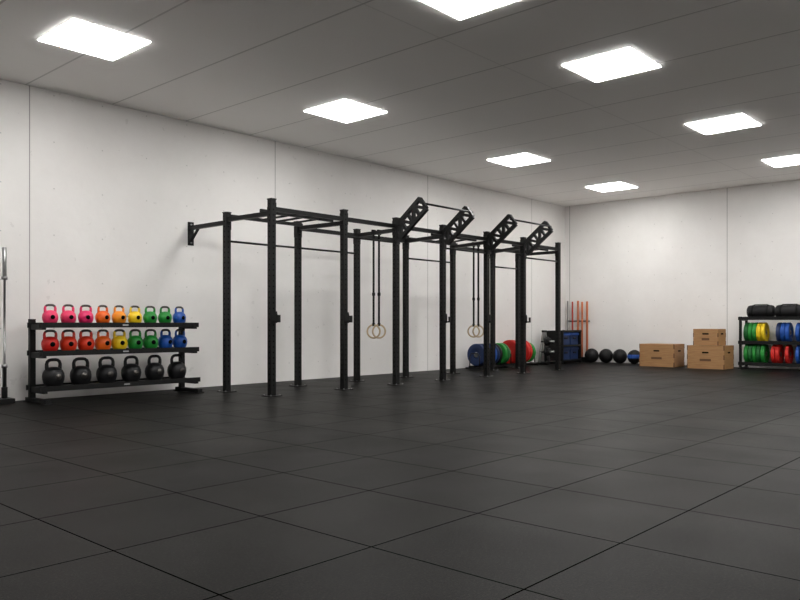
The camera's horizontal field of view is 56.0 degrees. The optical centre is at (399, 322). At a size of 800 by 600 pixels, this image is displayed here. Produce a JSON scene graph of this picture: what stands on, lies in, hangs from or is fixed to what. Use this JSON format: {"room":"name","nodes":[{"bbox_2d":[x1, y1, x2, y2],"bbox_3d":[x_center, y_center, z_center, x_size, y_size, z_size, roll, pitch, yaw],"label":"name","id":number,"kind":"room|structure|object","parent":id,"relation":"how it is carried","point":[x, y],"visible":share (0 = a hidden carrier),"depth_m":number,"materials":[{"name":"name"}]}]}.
{"room":"gym","nodes":[
{"label":"gym","id":0,"kind":"room"},
{"bbox_2d":[0,79,564,400],"bbox_3d":[-2.986,-1.045,11.984,0.200,4.090,22.180,0,0,42],"label":"wall","id":1,"kind":"structure","parent":0,"point":[98,200],"depth_m":11.84,"materials":[{"name":"white paint"}]},
{"bbox_2d":[0,361,799,599],"bbox_3d":[2.709,1.050,6.839,15.550,0.100,22.180,0,0,42],"label":"floor","id":2,"kind":"structure","parent":0,"point":[583,480],"depth_m":4.39,"materials":[{"name":"rubber"}]},
{"bbox_2d":[0,387,14,403],"bbox_3d":[-5.005,0.900,9.347,0.260,0.200,0.340,0,0,42],"label":"holder","id":3,"kind":"object","parent":2,"relation":"on","point":[4,399],"visible":1,"depth_m":9.38,"materials":[{"name":"black metal"}]},
{"bbox_2d":[1,247,7,386],"bbox_3d":[-4.944,-0.013,9.414,0.072,1.865,0.071,0,0,42],"label":"barbell","id":4,"kind":"object","parent":3,"relation":"in","point":[4,366],"depth_m":9.40,"materials":[{"name":"silver metal"}]},
{"bbox_2d":[23,319,203,405],"bbox_3d":[-3.789,0.475,10.156,0.650,1.050,2.250,0,0,42],"label":"rack","id":5,"kind":"object","parent":2,"relation":"on","point":[32,387],"visible":0.94,"depth_m":9.73,"materials":[{"name":"black metal"}]},
{"bbox_2d":[42,304,57,322],"bbox_3d":[-4.402,-0.113,9.476,0.190,0.254,0.191,0,0,-43],"label":"kettlebell","id":6,"kind":"object","parent":5,"relation":"on","point":[48,316],"depth_m":9.42,"materials":[{"name":"pink metal"}]},
{"bbox_2d":[41,330,58,350],"bbox_3d":[-4.402,0.223,9.476,0.210,0.281,0.212,0,0,-41],"label":"kettlebell","id":7,"kind":"object","parent":5,"relation":"on","point":[50,343],"depth_m":9.41,"materials":[{"name":"red metal"}]},
{"bbox_2d":[42,358,64,386],"bbox_3d":[-4.375,0.621,9.506,0.267,0.355,0.265,0,0,37],"label":"kettlebell","id":8,"kind":"object","parent":5,"relation":"on","point":[51,376],"depth_m":9.42,"materials":[{"name":"black metal"}]},
{"bbox_2d":[60,304,75,322],"bbox_3d":[-4.249,-0.113,9.646,0.191,0.254,0.190,0,0,44],"label":"kettlebell","id":9,"kind":"object","parent":5,"relation":"on","point":[68,316],"depth_m":9.59,"materials":[{"name":"pink metal"}]},
{"bbox_2d":[60,329,76,350],"bbox_3d":[-4.248,0.223,9.647,0.210,0.281,0.212,0,0,-42],"label":"kettlebell","id":10,"kind":"object","parent":5,"relation":"on","point":[67,342],"depth_m":9.58,"materials":[{"name":"red metal"}]},
{"bbox_2d":[70,357,91,384],"bbox_3d":[-4.140,0.621,9.765,0.265,0.355,0.267,0,0,-43],"label":"kettlebell","id":11,"kind":"object","parent":5,"relation":"on","point":[78,374],"depth_m":9.68,"materials":[{"name":"black metal"}]},
{"bbox_2d":[78,305,93,322],"bbox_3d":[-4.095,-0.113,9.816,0.190,0.254,0.191,0,0,-40],"label":"kettlebell","id":12,"kind":"object","parent":5,"relation":"on","point":[84,316],"depth_m":9.75,"materials":[{"name":"pink metal"}]},
{"bbox_2d":[77,329,94,349],"bbox_3d":[-4.093,0.223,9.818,0.212,0.281,0.210,0,0,44],"label":"kettlebell","id":13,"kind":"object","parent":5,"relation":"on","point":[84,342],"depth_m":9.75,"materials":[{"name":"red metal"}]},
{"bbox_2d":[95,305,109,322],"bbox_3d":[-3.942,-0.113,9.986,0.191,0.254,0.190,0,0,35],"label":"kettlebell","id":14,"kind":"object","parent":5,"relation":"on","point":[101,316],"depth_m":9.92,"materials":[{"name":"orange metal"}]},
{"bbox_2d":[95,329,110,349],"bbox_3d":[-3.939,0.223,9.988,0.212,0.281,0.210,0,0,37],"label":"kettlebell","id":15,"kind":"object","parent":5,"relation":"on","point":[101,342],"depth_m":9.92,"materials":[{"name":"orange metal"}]},
{"bbox_2d":[96,356,116,382],"bbox_3d":[-3.906,0.621,10.025,0.265,0.355,0.267,0,0,-45],"label":"kettlebell","id":16,"kind":"object","parent":5,"relation":"on","point":[107,373],"depth_m":9.94,"materials":[{"name":"black metal"}]},
{"bbox_2d":[112,305,126,322],"bbox_3d":[-3.788,-0.113,10.155,0.191,0.254,0.190,0,0,38],"label":"kettlebell","id":17,"kind":"object","parent":5,"relation":"on","point":[118,316],"depth_m":10.09,"materials":[{"name":"orange metal"}]},
{"bbox_2d":[111,329,127,348],"bbox_3d":[-3.785,0.223,10.159,0.210,0.281,0.212,0,0,-43],"label":"kettlebell","id":18,"kind":"object","parent":5,"relation":"on","point":[117,342],"depth_m":10.09,"materials":[{"name":"yellow metal"}]},
{"bbox_2d":[121,355,140,381],"bbox_3d":[-3.671,0.621,10.285,0.267,0.355,0.265,0,0,40],"label":"kettlebell","id":19,"kind":"object","parent":5,"relation":"on","point":[129,372],"depth_m":10.20,"materials":[{"name":"black metal"}]},
{"bbox_2d":[128,305,141,322],"bbox_3d":[-3.635,-0.113,10.325,0.191,0.254,0.190,0,0,41],"label":"kettlebell","id":20,"kind":"object","parent":5,"relation":"on","point":[134,316],"depth_m":10.26,"materials":[{"name":"yellow metal"}]},
{"bbox_2d":[127,329,142,348],"bbox_3d":[-3.631,0.223,10.330,0.210,0.281,0.212,0,0,-44],"label":"kettlebell","id":21,"kind":"object","parent":5,"relation":"on","point":[135,341],"depth_m":10.26,"materials":[{"name":"green metal"}]},
{"bbox_2d":[143,306,156,322],"bbox_3d":[-3.482,-0.113,10.495,0.190,0.254,0.191,0,0,-42],"label":"kettlebell","id":22,"kind":"object","parent":5,"relation":"on","point":[148,317],"depth_m":10.44,"materials":[{"name":"green metal"}]},
{"bbox_2d":[143,329,158,347],"bbox_3d":[-3.477,0.223,10.500,0.210,0.281,0.212,0,0,-41],"label":"kettlebell","id":23,"kind":"object","parent":5,"relation":"on","point":[150,341],"depth_m":10.43,"materials":[{"name":"green metal"}]},
{"bbox_2d":[145,355,163,379],"bbox_3d":[-3.436,0.621,10.545,0.267,0.355,0.265,0,0,38],"label":"kettlebell","id":24,"kind":"object","parent":5,"relation":"on","point":[153,371],"depth_m":10.46,"materials":[{"name":"black metal"}]},
{"bbox_2d":[158,306,171,322],"bbox_3d":[-3.328,-0.113,10.664,0.190,0.254,0.191,0,0,-43],"label":"kettlebell","id":25,"kind":"object","parent":5,"relation":"on","point":[163,317],"depth_m":10.60,"materials":[{"name":"green metal"}]},
{"bbox_2d":[158,329,172,347],"bbox_3d":[-3.322,0.223,10.671,0.212,0.281,0.210,0,0,35],"label":"kettlebell","id":26,"kind":"object","parent":5,"relation":"on","point":[165,341],"depth_m":10.60,"materials":[{"name":"blue metal"}]},
{"bbox_2d":[167,354,185,378],"bbox_3d":[-3.202,0.621,10.804,0.267,0.355,0.265,0,0,36],"label":"kettlebell","id":27,"kind":"object","parent":5,"relation":"on","point":[175,370],"depth_m":10.72,"materials":[{"name":"black metal"}]},
{"bbox_2d":[172,306,185,322],"bbox_3d":[-3.175,-0.113,10.834,0.191,0.254,0.190,0,0,36],"label":"kettlebell","id":28,"kind":"object","parent":5,"relation":"on","point":[178,317],"depth_m":10.77,"materials":[{"name":"blue metal"}]},
{"bbox_2d":[173,329,186,347],"bbox_3d":[-3.168,0.223,10.842,0.212,0.281,0.210,0,0,37],"label":"kettlebell","id":29,"kind":"object","parent":5,"relation":"on","point":[178,340],"depth_m":10.77,"materials":[{"name":"blue metal"}]},
{"bbox_2d":[188,197,562,396],"bbox_3d":[0.488,-0.490,13.317,7.958,2.980,2.328,0,0,-42],"label":"rig","id":30,"kind":"object","parent":2,"relation":"on","point":[524,248],"visible":1,"depth_m":12.46,"materials":[{"name":"black metal"}]},
{"bbox_2d":[366,230,385,338],"bbox_3d":[-0.394,-0.645,12.540,0.328,1.816,0.083,0,0,-2],"label":"rings","id":31,"kind":"object","parent":30,"relation":"hanging from","point":[372,231],"visible":1,"depth_m":12.53,"materials":[{"name":"black fabric"}]},
{"bbox_2d":[467,242,483,337],"bbox_3d":[1.462,-0.635,14.475,0.328,1.836,0.083,0,0,-2],"label":"rings","id":32,"kind":"object","parent":30,"relation":"hanging from","point":[478,325],"visible":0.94,"depth_m":14.47,"materials":[{"name":"black fabric"}]},
{"bbox_2d":[465,353,483,369],"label":"plate rack","id":33,"kind":"object","parent":2,"relation":"on","point":[470,367],"depth_m":16.24,"materials":[{"name":"black metal"}]},
{"bbox_2d":[467,344,483,365],"bbox_3d":[1.666,0.689,16.312,0.480,0.480,0.080,0,0,42],"label":"bumper plate","id":34,"kind":"object","parent":33,"relation":"on","point":[475,348],"depth_m":16.28,"materials":[{"name":"blue rubber"}]},
{"bbox_2d":[495,353,514,367],"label":"plate rack","id":35,"kind":"object","parent":2,"relation":"on","point":[505,365],"depth_m":16.92,"materials":[{"name":"black metal"}]},
{"bbox_2d":[495,345,499,363],"bbox_3d":[2.001,0.689,16.683,0.480,0.480,0.080,0,0,42],"label":"bumper plate","id":36,"kind":"object","parent":35,"relation":"on","point":[498,352],"depth_m":16.53,"materials":[{"name":"blue rubber"}]},
{"bbox_2d":[495,343,502,364],"bbox_3d":[2.068,0.689,16.757,0.480,0.480,0.080,0,0,42],"label":"bumper plate","id":37,"kind":"object","parent":35,"relation":"on","point":[501,354],"depth_m":16.61,"materials":[{"name":"rubber"}]},
{"bbox_2d":[496,343,507,363],"bbox_3d":[2.209,0.689,16.913,0.480,0.480,0.080,0,0,42],"label":"bumper plate","id":38,"kind":"object","parent":35,"relation":"on","point":[504,350],"depth_m":16.77,"materials":[{"name":"green rubber"}]},
{"bbox_2d":[502,343,509,363],"bbox_3d":[2.276,0.689,16.987,0.480,0.480,0.080,0,0,42],"label":"bumper plate","id":39,"kind":"object","parent":35,"relation":"on","point":[507,347],"depth_m":16.84,"materials":[{"name":"green rubber"}]},
{"bbox_2d":[503,340,514,363],"bbox_3d":[2.511,0.659,17.247,0.540,0.540,0.080,0,0,42],"label":"bumper plate","id":40,"kind":"object","parent":35,"relation":"on","point":[510,343],"depth_m":17.17,"materials":[{"name":"red rubber"}]},
{"bbox_2d":[526,358,538,364],"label":"plate rack","id":41,"kind":"object","parent":2,"relation":"on","point":[532,363],"depth_m":17.73,"materials":[{"name":"black metal"}]},
{"bbox_2d":[526,342,529,360],"bbox_3d":[2.792,0.659,17.559,0.540,0.540,0.080,0,0,42],"label":"bumper plate","id":42,"kind":"object","parent":41,"relation":"on","point":[527,346],"depth_m":17.39,"materials":[{"name":"red rubber"}]},
{"bbox_2d":[526,341,532,361],"bbox_3d":[2.859,0.659,17.633,0.540,0.540,0.080,0,0,42],"label":"bumper plate","id":43,"kind":"object","parent":41,"relation":"on","point":[531,350],"depth_m":17.47,"materials":[{"name":"red rubber"}]},
{"bbox_2d":[527,342,535,361],"bbox_3d":[2.987,0.689,17.774,0.480,0.480,0.080,0,0,42],"label":"bumper plate","id":44,"kind":"object","parent":41,"relation":"on","point":[534,350],"depth_m":17.63,"materials":[{"name":"green rubber"}]},
{"bbox_2d":[529,330,554,364],"bbox_3d":[3.496,0.585,18.203,0.520,0.820,0.550,0,0,42],"label":"tree","id":45,"kind":"object","parent":2,"relation":"on","point":[545,340],"visible":0.97,"depth_m":18.10,"materials":[{"name":"black metal"}]},
{"bbox_2d":[544,330,581,363],"bbox_3d":[4.088,0.588,18.868,0.527,0.825,0.920,0,0,42],"label":"storage rack","id":46,"kind":"object","parent":2,"relation":"on","point":[550,333],"visible":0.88,"depth_m":18.57,"materials":[{"name":"black metal"}]},
{"bbox_2d":[564,332,570,344],"bbox_3d":[3.944,0.391,18.714,0.440,0.310,0.400,0,0,42],"label":"crate","id":47,"kind":"object","parent":46,"relation":"in","point":[566,334],"visible":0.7,"depth_m":18.61,"materials":[{"name":"blue plastic"}]},
{"bbox_2d":[564,347,570,359],"bbox_3d":[3.944,0.751,18.714,0.440,0.310,0.400,0,0,42],"label":"crate","id":48,"kind":"object","parent":46,"relation":"in","point":[566,349],"visible":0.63,"depth_m":18.60,"materials":[{"name":"blue plastic"}]},
{"bbox_2d":[569,332,578,344],"bbox_3d":[4.226,0.391,19.026,0.440,0.310,0.400,0,0,42],"label":"crate","id":49,"kind":"object","parent":46,"relation":"in","point":[574,335],"visible":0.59,"depth_m":18.86,"materials":[{"name":"blue plastic"}]},
{"bbox_2d":[570,347,578,358],"bbox_3d":[4.226,0.751,19.026,0.440,0.310,0.400,0,0,42],"label":"crate","id":50,"kind":"object","parent":46,"relation":"in","point":[574,350],"visible":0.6,"depth_m":18.86,"materials":[{"name":"blue plastic"}]},
{"bbox_2d":[569,320,589,361],"bbox_3d":[4.601,0.468,19.650,0.700,1.065,0.229,0,0,42],"label":"holder","id":51,"kind":"object","parent":2,"relation":"on","point":[583,358],"visible":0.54,"depth_m":19.42,"materials":[{"name":"black metal"}]},
{"bbox_2d":[567,301,568,329],"bbox_3d":[4.418,0.149,19.836,0.040,1.460,0.039,0,0,42],"label":"stick","id":52,"kind":"object","parent":51,"relation":"in","point":[567,301],"visible":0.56,"depth_m":19.82,"materials":[{"name":"grey"}]},
{"bbox_2d":[577,301,578,329],"bbox_3d":[4.641,0.149,19.635,0.056,1.460,0.055,0,0,42],"label":"stick","id":53,"kind":"object","parent":51,"relation":"in","point":[577,301],"visible":0.56,"depth_m":19.61,"materials":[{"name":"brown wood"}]},
{"bbox_2d":[581,302,582,356],"bbox_3d":[4.730,0.164,19.554,0.052,1.430,0.051,0,0,42],"label":"stick","id":54,"kind":"object","parent":51,"relation":"in","point":[581,302],"visible":1,"depth_m":19.53,"materials":[{"name":"brown wood"}]},
{"bbox_2d":[586,301,587,350],"bbox_3d":[4.834,0.159,19.460,0.056,1.440,0.055,0,0,42],"label":"stick","id":55,"kind":"object","parent":51,"relation":"in","point":[586,301],"visible":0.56,"depth_m":19.44,"materials":[{"name":"brown wood"}]},
{"bbox_2d":[585,348,598,361],"bbox_3d":[4.854,0.821,19.065,0.356,0.356,0.356,0,0,42],"label":"medicine ball","id":56,"kind":"object","parent":2,"relation":"on","point":[591,355],"visible":1,"depth_m":18.94,"materials":[{"name":"black rubber"}]},
{"bbox_2d":[599,349,612,362],"bbox_3d":[5.149,0.821,18.825,0.356,0.356,0.356,0,0,42],"label":"medicine ball","id":57,"kind":"object","parent":2,"relation":"on","point":[605,355],"visible":1,"depth_m":18.70,"materials":[{"name":"black rubber"}]},
{"bbox_2d":[613,349,626,362],"bbox_3d":[5.424,0.821,18.577,0.356,0.356,0.356,0,0,42],"label":"medicine ball","id":58,"kind":"object","parent":2,"relation":"on","point":[619,356],"visible":1,"depth_m":18.46,"materials":[{"name":"black rubber"}]},
{"bbox_2d":[627,350,638,363],"bbox_3d":[5.706,0.826,18.322,0.346,0.346,0.346,0,0,42],"label":"medicine ball","id":59,"kind":"object","parent":2,"relation":"on","point":[633,356],"visible":0.84,"depth_m":18.20,"materials":[{"name":"black rubber"}]},
{"bbox_2d":[639,343,684,366],"bbox_3d":[6.063,0.740,17.432,0.823,0.520,0.603,0,0,42],"label":"box","id":60,"kind":"object","parent":2,"relation":"on","point":[650,354],"visible":1,"depth_m":17.20,"materials":[{"name":"brown wood"}]},
{"bbox_2d":[687,345,733,369],"bbox_3d":[6.847,0.745,16.615,0.803,0.510,0.603,0,0,42],"label":"box","id":61,"kind":"object","parent":2,"relation":"on","point":[698,356],"visible":1,"depth_m":16.39,"materials":[{"name":"brown wood"}]},
{"bbox_2d":[693,329,725,345],"bbox_3d":[6.827,0.310,16.607,0.543,0.358,0.483,0,0,42],"label":"box","id":62,"kind":"object","parent":61,"relation":"on","point":[716,337],"visible":1,"depth_m":16.43,"materials":[{"name":"brown wood"}]},
{"bbox_2d":[738,316,799,368],"bbox_3d":[8.467,0.430,15.747,2.530,1.140,0.500,0,0,42],"label":"storage rack","id":63,"kind":"object","parent":2,"relation":"on","point":[740,342],"visible":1,"depth_m":16.09,"materials":[{"name":"black metal"}]},
{"bbox_2d":[743,322,749,340],"bbox_3d":[7.631,0.204,16.502,0.078,0.430,0.430,0,0,42],"label":"bumper plate","id":64,"kind":"object","parent":63,"relation":"in","point":[745,331],"visible":0.58,"depth_m":16.36,"materials":[{"name":"green rubber"}]},
{"bbox_2d":[743,344,749,361],"bbox_3d":[7.631,0.664,16.502,0.078,0.430,0.430,0,0,42],"label":"bumper plate","id":65,"kind":"object","parent":63,"relation":"in","point":[745,352],"visible":0.51,"depth_m":16.36,"materials":[{"name":"green rubber"}]},
{"bbox_2d":[748,322,753,340],"bbox_3d":[7.695,0.204,16.444,0.078,0.430,0.430,0,0,42],"label":"bumper plate","id":66,"kind":"object","parent":63,"relation":"in","point":[751,323],"visible":0.59,"depth_m":16.30,"materials":[{"name":"green rubber"}]},
{"bbox_2d":[748,344,753,361],"bbox_3d":[7.695,0.664,16.444,0.078,0.430,0.430,0,0,42],"label":"bumper plate","id":67,"kind":"object","parent":63,"relation":"in","point":[750,345],"visible":0.54,"depth_m":16.30,"materials":[{"name":"green rubber"}]},
{"bbox_2d":[752,322,757,340],"bbox_3d":[7.759,0.204,16.386,0.078,0.430,0.430,0,0,42],"label":"bumper plate","id":68,"kind":"object","parent":63,"relation":"in","point":[754,326],"visible":0.48,"depth_m":16.25,"materials":[{"name":"green rubber"}]},
{"bbox_2d":[752,344,757,361],"bbox_3d":[7.759,0.664,16.386,0.078,0.430,0.430,0,0,42],"label":"bumper plate","id":69,"kind":"object","parent":63,"relation":"in","point":[754,347],"visible":0.55,"depth_m":16.25,"materials":[{"name":"green rubber"}]},
{"bbox_2d":[756,322,761,340],"bbox_3d":[7.823,0.204,16.329,0.078,0.430,0.430,0,0,42],"label":"bumper plate","id":70,"kind":"object","parent":63,"relation":"in","point":[759,324],"visible":0.5,"depth_m":16.19,"materials":[{"name":"yellow rubber"}]},
{"bbox_2d":[756,344,761,362],"bbox_3d":[7.823,0.664,16.329,0.078,0.430,0.430,0,0,42],"label":"bumper plate","id":71,"kind":"object","parent":63,"relation":"in","point":[758,348],"visible":0.56,"depth_m":16.19,"materials":[{"name":"green rubber"}]},
{"bbox_2d":[747,304,774,316],"bbox_3d":[7.819,-0.254,16.305,0.540,0.305,0.290,0,0,42],"label":"sandbag","id":72,"kind":"object","parent":63,"relation":"on","point":[756,310],"visible":0.9,"depth_m":16.21,"materials":[{"name":"black fabric"}]},
{"bbox_2d":[760,344,769,362],"bbox_3d":[7.886,0.664,16.271,0.078,0.430,0.430,0,0,42],"label":"bumper plate","id":73,"kind":"object","parent":63,"relation":"in","point":[764,352],"visible":0.98,"depth_m":16.18,"materials":[{"name":"green rubber"}]},
{"bbox_2d":[760,322,769,340],"bbox_3d":[7.886,0.204,16.271,0.078,0.430,0.430,0,0,42],"label":"bumper plate","id":74,"kind":"object","parent":63,"relation":"in","point":[764,330],"visible":0.96,"depth_m":16.17,"materials":[{"name":"yellow rubber"}]},
{"bbox_2d":[771,344,775,362],"bbox_3d":[8.039,0.664,16.133,0.078,0.430,0.430,0,0,42],"label":"bumper plate","id":75,"kind":"object","parent":63,"relation":"in","point":[773,347],"visible":0.51,"depth_m":15.99,"materials":[{"name":"red rubber"}]},
{"bbox_2d":[776,322,781,340],"bbox_3d":[8.114,0.204,16.066,0.078,0.430,0.430,0,0,42],"label":"bumper plate","id":76,"kind":"object","parent":63,"relation":"in","point":[778,325],"visible":0.52,"depth_m":15.93,"materials":[{"name":"blue rubber"}]},
{"bbox_2d":[775,345,783,362],"bbox_3d":[8.103,0.664,16.075,0.078,0.430,0.430,0,0,42],"label":"bumper plate","id":77,"kind":"object","parent":63,"relation":"in","point":[779,350],"visible":0.91,"depth_m":15.97,"materials":[{"name":"red rubber"}]},
{"bbox_2d":[780,322,785,340],"bbox_3d":[8.177,0.204,16.008,0.078,0.430,0.430,0,0,42],"label":"bumper plate","id":78,"kind":"object","parent":63,"relation":"in","point":[782,328],"visible":0.52,"depth_m":15.87,"materials":[{"name":"blue rubber"}]},
{"bbox_2d":[775,304,799,316],"bbox_3d":[8.242,-0.254,15.923,0.540,0.305,0.290,0,0,42],"label":"sandbag","id":79,"kind":"object","parent":63,"relation":"on","point":[784,310],"visible":0.8,"depth_m":15.85,"materials":[{"name":"black fabric"}]},
{"bbox_2d":[784,322,793,340],"bbox_3d":[8.241,0.204,15.951,0.078,0.430,0.430,0,0,42],"label":"bumper plate","id":80,"kind":"object","parent":63,"relation":"in","point":[789,331],"visible":0.98,"depth_m":15.85,"materials":[{"name":"blue rubber"}]},
{"bbox_2d":[784,345,793,362],"bbox_3d":[8.241,0.664,15.951,0.078,0.430,0.430,0,0,42],"label":"bumper plate","id":81,"kind":"object","parent":63,"relation":"in","point":[789,353],"visible":0.92,"depth_m":15.85,"materials":[{"name":"red rubber"}]},
{"bbox_2d":[795,322,799,341],"bbox_3d":[8.394,0.204,15.812,0.078,0.430,0.430,0,0,42],"label":"bumper plate","id":82,"kind":"object","parent":63,"relation":"in","point":[797,329],"visible":0.97,"depth_m":15.67,"materials":[{"name":"blue rubber"}]},
{"bbox_2d":[795,345,799,363],"bbox_3d":[8.394,0.664,15.812,0.078,0.430,0.430,0,0,42],"label":"bumper plate","id":83,"kind":"object","parent":63,"relation":"in","point":[797,351],"visible":0.97,"depth_m":15.67,"materials":[{"name":"blue rubber"}]},
{"bbox_2d":[0,0,799,206],"bbox_3d":[2.709,-3.140,6.839,15.550,0.100,22.180,0,0,42],"label":"ceiling","id":84,"kind":"structure","parent":0,"point":[456,95],"depth_m":9.52,"materials":[{"name":"white paint"}]},
{"bbox_2d":[37,18,151,60],"bbox_3d":[-3.341,-3.084,8.235,0.874,0.012,0.874,0,0,42],"label":"ceiling light panel","id":85,"kind":"object","parent":84,"relation":"in","point":[75,34],"depth_m":8.18,"materials":[{"name":"white plastic"}]},
{"bbox_2d":[304,99,386,122],"bbox_3d":[-0.790,-3.084,10.984,0.874,0.012,0.874,0,0,42],"label":"ceiling light panel","id":86,"kind":"object","parent":84,"relation":"in","point":[344,110],"depth_m":10.96,"materials":[{"name":"white plastic"}]},
{"bbox_2d":[420,0,517,19],"bbox_3d":[0.641,-3.084,7.049,0.874,0.012,0.874,0,0,42],"label":"ceiling light panel","id":87,"kind":"object","parent":84,"relation":"attached to","point":[459,9],"depth_m":7.30,"materials":[{"name":"white plastic"}]},
{"bbox_2d":[487,153,550,166],"bbox_3d":[2.251,-3.084,14.274,0.874,0.012,0.874,0,0,42],"label":"ceiling light panel","id":88,"kind":"object","parent":84,"relation":"attached to","point":[521,159],"depth_m":14.26,"materials":[{"name":"white plastic"}]},
{"bbox_2d":[586,182,636,191],"bbox_3d":[4.798,-3.084,17.094,0.874,0.012,0.874,0,0,42],"label":"ceiling light panel","id":89,"kind":"object","parent":84,"relation":"attached to","point":[618,185],"depth_m":17.10,"materials":[{"name":"white plastic"}]},
{"bbox_2d":[561,47,661,81],"bbox_3d":[2.538,-3.084,9.028,0.874,0.012,0.874,0,0,42],"label":"ceiling light panel","id":90,"kind":"object","parent":84,"relation":"attached to","point":[624,61],"depth_m":8.99,"materials":[{"name":"white plastic"}]},
{"bbox_2d":[685,113,760,134],"bbox_3d":[5.022,-3.084,11.703,0.874,0.012,0.874,0,0,42],"label":"ceiling light panel","id":91,"kind":"object","parent":84,"relation":"attached to","point":[738,121],"depth_m":11.68,"materials":[{"name":"white plastic"}]},
{"bbox_2d":[762,155,799,166],"bbox_3d":[7.454,-3.084,14.290,0.874,0.012,0.874,0,0,42],"label":"ceiling light panel","id":92,"kind":"object","parent":84,"relation":"attached to","point":[795,159],"depth_m":14.35,"materials":[{"name":"white plastic"}]},
{"bbox_2d":[565,179,799,368],"bbox_3d":[10.151,-1.045,14.926,15.350,4.090,0.200,0,0,42],"label":"wall","id":93,"kind":"structure","parent":0,"point":[663,268],"depth_m":17.89,"materials":[{"name":"white paint"}]}
]}

